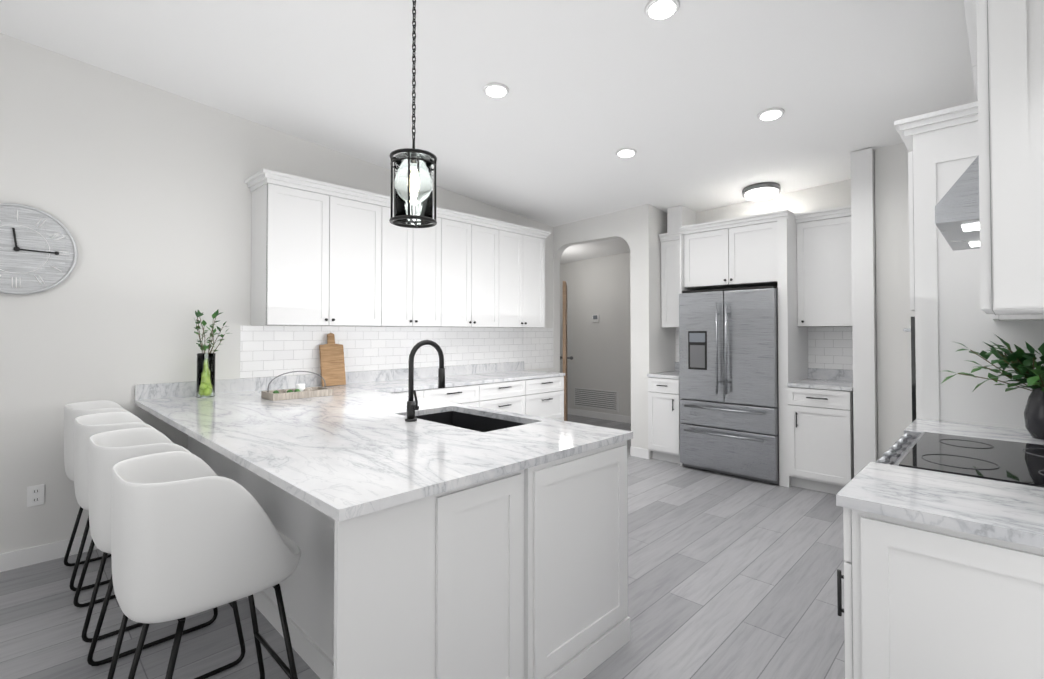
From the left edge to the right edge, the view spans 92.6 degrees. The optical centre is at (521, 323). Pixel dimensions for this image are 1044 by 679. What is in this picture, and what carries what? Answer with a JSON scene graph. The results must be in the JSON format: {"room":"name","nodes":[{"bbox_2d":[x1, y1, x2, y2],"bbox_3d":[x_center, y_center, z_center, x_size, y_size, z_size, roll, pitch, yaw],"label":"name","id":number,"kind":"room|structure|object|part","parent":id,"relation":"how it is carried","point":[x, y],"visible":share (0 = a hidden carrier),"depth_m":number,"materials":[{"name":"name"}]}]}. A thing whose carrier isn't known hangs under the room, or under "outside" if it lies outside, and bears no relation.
{"room":"kitchen","nodes":[
{"label":"kitchen","id":0,"kind":"room"},
{"bbox_2d":[0,33,553,553],"bbox_3d":[-2.424,-0.372,3.545,0.120,3.600,8.220,-1,-1,44],"label":"wall","id":1,"kind":"structure","parent":0,"point":[140,191],"depth_m":3.25,"materials":[{"name":"white paint"}]},
{"bbox_2d":[27,484,44,506],"bbox_3d":[-2.881,1.018,2.958,0.009,0.120,0.075,-1,-1,44],"label":"electrical outlet plate","id":2,"kind":"object","parent":1,"relation":"attached to","point":[35,495],"visible":1,"depth_m":2.96,"materials":[{"name":"white plastic"}]},
{"bbox_2d":[0,203,77,294],"bbox_3d":[-2.936,-0.433,2.899,0.044,0.530,0.530,-1,-1,44],"label":"clock","id":3,"kind":"object","parent":1,"relation":"attached to","point":[38,251],"visible":1,"depth_m":2.94,"materials":[{"name":"grey wood"}]},
{"bbox_2d":[0,534,97,571],"bbox_3d":[-3.903,1.350,1.899,0.014,0.100,3.840,-1,-1,44],"label":"baseboard","id":4,"kind":"structure","parent":1,"relation":"attached to","point":[11,560],"depth_m":2.96,"materials":[{"name":"white wood"}]},
{"bbox_2d":[249,177,388,326],"bbox_3d":[-1.611,-0.509,4.044,0.346,1.051,0.969,-1,-1,44],"label":"upper cabinet","id":5,"kind":"object","parent":1,"relation":"attached to","point":[325,254],"depth_m":3.84,"materials":[{"name":"white wood"}]},
{"bbox_2d":[240,326,552,377],"bbox_3d":[-0.863,0.284,5.050,0.002,0.498,3.610,-1,-1,44],"label":"tile backsplash","id":6,"kind":"structure","parent":1,"relation":"attached to","point":[266,351],"depth_m":4.63,"materials":[{"name":"white tile"}]},
{"bbox_2d":[389,201,448,326],"bbox_3d":[-1.097,-0.500,4.572,0.346,1.051,0.736,-1,-1,44],"label":"upper cabinet","id":7,"kind":"object","parent":1,"relation":"attached to","point":[418,257],"depth_m":4.51,"materials":[{"name":"white wood"}]},
{"bbox_2d":[449,213,504,327],"bbox_3d":[-0.623,-0.492,5.059,0.346,1.051,0.856,-1,-1,44],"label":"upper cabinet","id":8,"kind":"object","parent":1,"relation":"attached to","point":[476,248],"depth_m":4.99,"materials":[{"name":"white wood"}]},
{"bbox_2d":[505,225,544,327],"bbox_3d":[-0.134,-0.484,5.562,0.346,1.051,0.779,-1,-1,44],"label":"upper cabinet","id":9,"kind":"object","parent":1,"relation":"attached to","point":[524,250],"depth_m":5.48,"materials":[{"name":"white wood"}]},
{"bbox_2d":[0,414,844,678],"bbox_3d":[-0.937,1.450,3.379,7.200,0.050,10.100,-1,-1,44],"label":"floor","id":10,"kind":"structure","parent":0,"point":[731,577],"depth_m":2.50,"materials":[{"name":"grey wood"}]},
{"bbox_2d":[64,400,131,590],"bbox_3d":[-2.345,0.938,2.915,0.448,0.954,0.494,-1,-1,44],"label":"stool","id":11,"kind":"object","parent":10,"relation":"on","point":[72,411],"visible":0.29,"depth_m":2.69,"materials":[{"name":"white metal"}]},
{"bbox_3d":[-2.345,0.660,2.920,0.452,0.408,0.499,-1,-1,44],"label":"seat","id":12,"kind":"part","parent":11,"relation":"part of","materials":[{"name":"white plastic"}]},
{"bbox_2d":[73,412,155,642],"bbox_3d":[-1.900,0.931,2.483,0.448,0.954,0.494,-1,-1,44],"label":"stool","id":13,"kind":"object","parent":10,"relation":"on","point":[86,427],"visible":0.25,"depth_m":2.25,"materials":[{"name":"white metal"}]},
{"bbox_3d":[-1.900,0.653,2.488,0.452,0.408,0.499,-1,-1,44],"label":"seat","id":14,"kind":"part","parent":13,"relation":"part of","materials":[{"name":"white plastic"}]},
{"bbox_2d":[87,427,245,678],"bbox_3d":[-1.456,0.923,2.051,0.448,0.954,0.494,-1,-1,44],"label":"stool","id":15,"kind":"object","parent":10,"relation":"on","point":[108,451],"visible":0.27,"depth_m":1.86,"materials":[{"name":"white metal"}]},
{"bbox_3d":[-1.456,0.645,2.055,0.452,0.408,0.499,-1,-1,44],"label":"seat","id":16,"kind":"part","parent":15,"relation":"part of","materials":[{"name":"white plastic"}]},
{"bbox_2d":[111,451,300,678],"bbox_3d":[-1.012,0.916,1.619,0.448,0.954,0.494,-1,-1,44],"label":"stool","id":17,"kind":"object","parent":10,"relation":"on","point":[192,534],"visible":1,"depth_m":1.43,"materials":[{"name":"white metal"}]},
{"bbox_2d":[135,361,564,416],"bbox_3d":[-1.037,0.932,4.385,0.660,1.020,3.690,-1,-1,44],"label":"base cabinet","id":18,"kind":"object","parent":10,"relation":"on","point":[508,383],"depth_m":4.54,"materials":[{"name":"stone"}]},
{"bbox_2d":[194,310,231,397],"bbox_3d":[-2.150,0.201,3.472,0.295,0.608,0.238,-1,-1,44],"label":"vase","id":19,"kind":"object","parent":18,"relation":"on","point":[205,383],"visible":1,"depth_m":3.42,"materials":[{"name":"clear glass"}]},
{"bbox_2d":[261,371,332,400],"bbox_3d":[-1.560,0.416,3.473,0.220,0.178,0.400,-1,-1,44],"label":"decorative tray","id":20,"kind":"object","parent":18,"relation":"on","point":[300,391],"visible":1,"depth_m":3.42,"materials":[{"name":"brown wood"}]},
{"bbox_2d":[319,333,345,386],"bbox_3d":[-1.593,0.295,4.190,0.020,0.445,0.200,-14,-10,43],"label":"cutting board","id":21,"kind":"object","parent":18,"relation":"on","point":[332,364],"visible":0.93,"depth_m":4.18,"materials":[{"name":"brown wood"}]},
{"bbox_2d":[151,389,632,678],"bbox_3d":[-0.793,0.951,2.536,2.267,0.920,1.380,-1,-1,44],"label":"kitchen island","id":22,"kind":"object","parent":10,"relation":"on","point":[470,522],"depth_m":1.82,"materials":[{"name":"stone"}]},
{"bbox_2d":[405,340,444,421],"bbox_3d":[-0.482,0.286,2.567,0.111,0.408,0.244,-1,-1,44],"label":"faucet","id":23,"kind":"object","parent":22,"relation":"on","point":[412,405],"visible":1,"depth_m":2.52,"materials":[{"name":"black metal"}]},
{"bbox_2d":[648,377,682,465],"bbox_3d":[1.703,1.015,5.455,0.362,0.890,0.647,-1,-1,44],"label":"base cabinet","id":24,"kind":"object","parent":10,"relation":"on","point":[664,398],"depth_m":5.23,"materials":[{"name":"white wood"}]},
{"bbox_2d":[647,369,678,376],"bbox_3d":[1.700,0.555,5.463,0.365,0.030,0.652,-1,-1,44],"label":"countertop","id":25,"kind":"structure","parent":24,"relation":"on","point":[675,373],"depth_m":5.29,"materials":[{"name":"white stone"}]},
{"bbox_2d":[679,286,778,483],"bbox_3d":[2.130,0.559,4.955,0.906,1.785,0.746,-1,-1,44],"label":"fridge","id":26,"kind":"object","parent":10,"relation":"on","point":[728,380],"visible":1,"depth_m":4.68,"materials":[{"name":"silver metal"}]},
{"bbox_2d":[783,385,853,494],"bbox_3d":[2.732,0.998,4.455,0.472,0.890,0.647,-1,-1,44],"label":"base cabinet","id":27,"kind":"object","parent":10,"relation":"on","point":[820,429],"depth_m":4.23,"materials":[{"name":"white wood"}]},
{"bbox_2d":[787,377,852,392],"bbox_3d":[2.735,0.538,4.456,0.485,0.030,0.652,-1,-1,44],"label":"countertop","id":28,"kind":"structure","parent":27,"relation":"on","point":[819,381],"depth_m":4.36,"materials":[{"name":"white stone"}]},
{"bbox_2d":[837,508,1043,678],"bbox_3d":[1.278,0.945,1.320,0.637,0.890,0.471,-1,-1,44],"label":"base cabinet","id":29,"kind":"object","parent":10,"relation":"on","point":[943,576],"depth_m":1.24,"materials":[{"name":"white wood"}]},
{"bbox_2d":[836,462,1043,551],"bbox_3d":[1.268,0.485,1.325,0.647,0.030,0.488,-1,-1,44],"label":"countertop","id":30,"kind":"structure","parent":29,"relation":"on","point":[1006,512],"depth_m":1.33,"materials":[{"name":"white stone"}]},
{"bbox_2d":[875,432,1043,487],"bbox_3d":[1.680,0.933,1.791,0.702,0.929,0.756,-1,-1,44],"label":"range","id":31,"kind":"object","parent":10,"relation":"on","point":[1007,461],"visible":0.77,"depth_m":1.77,"materials":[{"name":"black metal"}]},
{"bbox_2d":[904,112,1043,427],"bbox_3d":[2.492,0.197,2.602,0.667,2.430,0.662,-1,-1,44],"label":"tall cabinet","id":32,"kind":"object","parent":10,"relation":"on","point":[940,276],"depth_m":2.51,"materials":[{"name":"white wood"}]},
{"bbox_2d":[904,420,1043,444],"bbox_3d":[2.124,0.500,2.204,0.647,0.030,0.438,-1,-1,44],"label":"countertop","id":33,"kind":"structure","parent":32,"relation":"on","point":[986,431],"depth_m":2.27,"materials":[{"name":"white stone"}]},
{"bbox_2d":[942,334,1043,439],"bbox_3d":[2.103,0.263,2.155,0.487,0.440,0.393,-1,-1,44],"label":"potted plant","id":34,"kind":"object","parent":33,"relation":"on","point":[1020,360],"visible":1,"depth_m":2.11,"materials":[{"name":"green plant"}]},
{"bbox_2d":[0,0,976,263],"bbox_3d":[-0.937,-1.629,3.431,7.200,1.196,10.100,-1,-1,44],"label":"ceiling","id":35,"kind":"structure","parent":0,"point":[684,96],"depth_m":3.19,"materials":[{"name":"white paint"}]},
{"bbox_2d":[389,0,436,227],"bbox_3d":[-0.490,-1.062,2.260,0.212,1.222,0.212,-1,-1,44],"label":"pendant light","id":36,"kind":"object","parent":35,"relation":"hanging from","point":[413,185],"visible":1,"depth_m":2.19,"materials":[{"name":"black metal"}]},
{"bbox_2d":[483,83,508,97],"bbox_3d":[-0.172,-1.551,3.326,0.174,0.014,0.174,-4,-8,44],"label":"recessed light","id":37,"kind":"object","parent":35,"relation":"in","point":[496,90],"visible":1,"depth_m":3.31,"materials":[{"name":"white"}]},
{"bbox_2d":[616,148,636,157],"bbox_3d":[0.877,-1.436,4.201,0.174,0.014,0.174,-4,-8,44],"label":"recessed light","id":38,"kind":"object","parent":35,"relation":"in","point":[625,152],"visible":0.96,"depth_m":4.18,"materials":[{"name":"white plastic"}]},
{"bbox_2d":[645,0,679,20],"bbox_3d":[0.716,-1.607,2.547,0.174,0.014,0.174,-4,-8,44],"label":"recessed light","id":39,"kind":"object","parent":35,"relation":"in","point":[658,10],"visible":0.92,"depth_m":2.54,"materials":[{"name":"white"}]},
{"bbox_2d":[742,182,780,200],"bbox_3d":[2.358,-1.296,4.917,0.340,0.073,0.340,-4,-8,44],"label":"light","id":40,"kind":"object","parent":35,"relation":"in","point":[761,191],"visible":1,"depth_m":4.83,"materials":[{"name":"silver metal"}]},
{"bbox_2d":[757,107,784,120],"bbox_3d":[1.763,-1.480,3.535,0.174,0.014,0.174,-4,-8,44],"label":"recessed light","id":41,"kind":"object","parent":35,"relation":"in","point":[769,114],"visible":0.94,"depth_m":3.52,"materials":[{"name":"white plastic"}]},
{"bbox_2d":[560,252,630,416],"bbox_3d":[1.256,-0.298,7.986,3.760,3.600,0.120,-1,-1,44],"label":"wall","id":42,"kind":"structure","parent":0,"point":[599,352],"depth_m":7.93,"materials":[{"name":"white paint"}]},
{"bbox_2d":[592,314,598,321],"bbox_3d":[1.175,-0.088,7.957,0.120,0.120,0.028,-1,-1,44],"label":"thermostat","id":43,"kind":"object","parent":42,"relation":"attached to","point":[595,318],"visible":1,"depth_m":7.94,"materials":[{"name":"white plastic"}]},
{"bbox_2d":[574,387,617,411],"bbox_3d":[1.168,1.197,7.950,0.850,0.310,0.018,-1,-1,44],"label":"air vent","id":44,"kind":"object","parent":42,"relation":"in","point":[597,399],"visible":1,"depth_m":7.93,"materials":[{"name":"white metal"}]},
{"bbox_2d":[567,408,630,422],"bbox_3d":[1.166,1.452,7.951,3.640,0.100,0.014,-1,-1,44],"label":"baseboard","id":45,"kind":"structure","parent":42,"relation":"attached to","point":[620,418],"depth_m":7.88,"materials":[{"name":"white wood"}]},
{"bbox_2d":[553,204,654,458],"bbox_3d":[0.930,-0.332,5.931,1.360,3.600,0.120,-1,-1,44],"label":"wall","id":46,"kind":"structure","parent":0,"point":[633,227],"depth_m":5.52,"materials":[{"name":"white paint"}]},
{"bbox_2d":[654,207,675,372],"bbox_3d":[1.968,-0.329,6.108,0.120,3.600,1.580,-1,-1,44],"label":"wall","id":47,"kind":"structure","parent":0,"point":[665,355],"depth_m":5.59,"materials":[{"name":"white paint"}]},
{"bbox_2d":[643,449,648,455],"bbox_3d":[1.916,1.421,6.122,0.014,0.100,1.550,-1,-1,44],"label":"baseboard","id":48,"kind":"structure","parent":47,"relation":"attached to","point":[646,452],"depth_m":5.40,"materials":[{"name":"white wood"}]},
{"bbox_2d":[675,179,850,369],"bbox_3d":[2.944,-0.351,4.810,3.090,3.600,0.120,-1,-1,44],"label":"wall","id":49,"kind":"structure","parent":0,"point":[831,195],"depth_m":4.97,"materials":[{"name":"white paint"}]},
{"bbox_2d":[660,233,698,327],"bbox_3d":[1.808,-0.453,5.588,0.362,0.990,0.347,-1,-1,44],"label":"upper cabinet","id":50,"kind":"object","parent":49,"relation":"attached to","point":[671,247],"depth_m":5.51,"materials":[{"name":"white wood"}]},
{"bbox_2d":[683,217,794,289],"bbox_3d":[2.204,-0.667,5.052,0.922,0.580,0.567,-1,-1,44],"label":"upper cabinet","id":51,"kind":"object","parent":49,"relation":"attached to","point":[761,251],"depth_m":4.78,"materials":[{"name":"white wood"}]},
{"bbox_2d":[675,362,852,380],"bbox_3d":[2.459,0.485,5.165,1.870,0.100,0.022,-1,-1,44],"label":"backsplash","id":52,"kind":"structure","parent":49,"relation":"attached to","point":[827,374],"depth_m":4.70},
{"bbox_2d":[676,327,852,369],"bbox_3d":[2.469,0.235,5.176,1.865,0.396,0.002,-1,-1,44],"label":"wall tile","id":53,"kind":"structure","parent":49,"relation":"attached to","point":[830,347],"depth_m":4.74,"materials":[{"name":"white tile"}]},
{"bbox_2d":[795,209,851,328],"bbox_3d":[2.836,-0.470,4.587,0.472,0.990,0.347,-1,-1,44],"label":"upper cabinet","id":54,"kind":"object","parent":49,"relation":"attached to","point":[802,262],"depth_m":4.48,"materials":[{"name":"white wood"}]},
{"bbox_2d":[667,148,877,476],"bbox_3d":[2.325,0.029,4.867,1.935,2.841,0.647,-1,-1,44],"label":"wall","id":55,"kind":"structure","parent":0,"point":[864,336],"depth_m":4.01,"materials":[{"name":"white paint"}]},
{"bbox_2d":[874,142,914,458],"bbox_3d":[3.431,-0.367,3.855,1.060,3.600,0.570,-1,-1,44],"label":"wall","id":56,"kind":"structure","parent":0,"point":[894,313],"depth_m":3.94,"materials":[{"name":"white paint"}]},
{"bbox_2d":[968,0,1043,319],"bbox_3d":[1.372,-0.557,1.234,0.348,1.050,0.501,-1,-1,44],"label":"upper cabinet","id":57,"kind":"object","parent":0,"relation":"attached to","point":[1006,37],"depth_m":1.14,"materials":[{"name":"white wood"}]},
{"bbox_2d":[988,320,1043,323],"bbox_3d":[2.231,-0.547,2.118,0.348,1.060,0.440,-1,-1,44],"label":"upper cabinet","id":58,"kind":"object","parent":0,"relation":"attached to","point":[989,321],"depth_m":2.32,"materials":[{"name":"white wood"}]},
{"bbox_3d":[-0.460,-0.309,7.284,2.280,3.600,0.120,-1,-1,44],"label":"wall","id":59,"kind":"structure","parent":0,"visible":0},
{"bbox_2d":[560,281,572,420],"bbox_3d":[0.590,0.468,6.827,0.212,2.030,0.800,0,-1,7],"label":"hall door","id":60,"kind":"structure","parent":59,"relation":"in","point":[564,357],"depth_m":6.44,"materials":[{"name":"brown wood"}]},
{"bbox_3d":[1.061,-0.423,0.574,0.120,3.600,8.820,-1,-1,44],"label":"wall","id":61,"kind":"structure","parent":0,"visible":0},
{"bbox_2d":[935,155,979,250],"bbox_3d":[1.767,-0.469,1.730,0.473,0.299,0.750,-1,-1,44],"label":"range hood","id":62,"kind":"object","parent":61,"relation":"attached to","point":[957,220],"visible":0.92,"depth_m":1.59,"materials":[{"name":"silver metal"}]}
]}

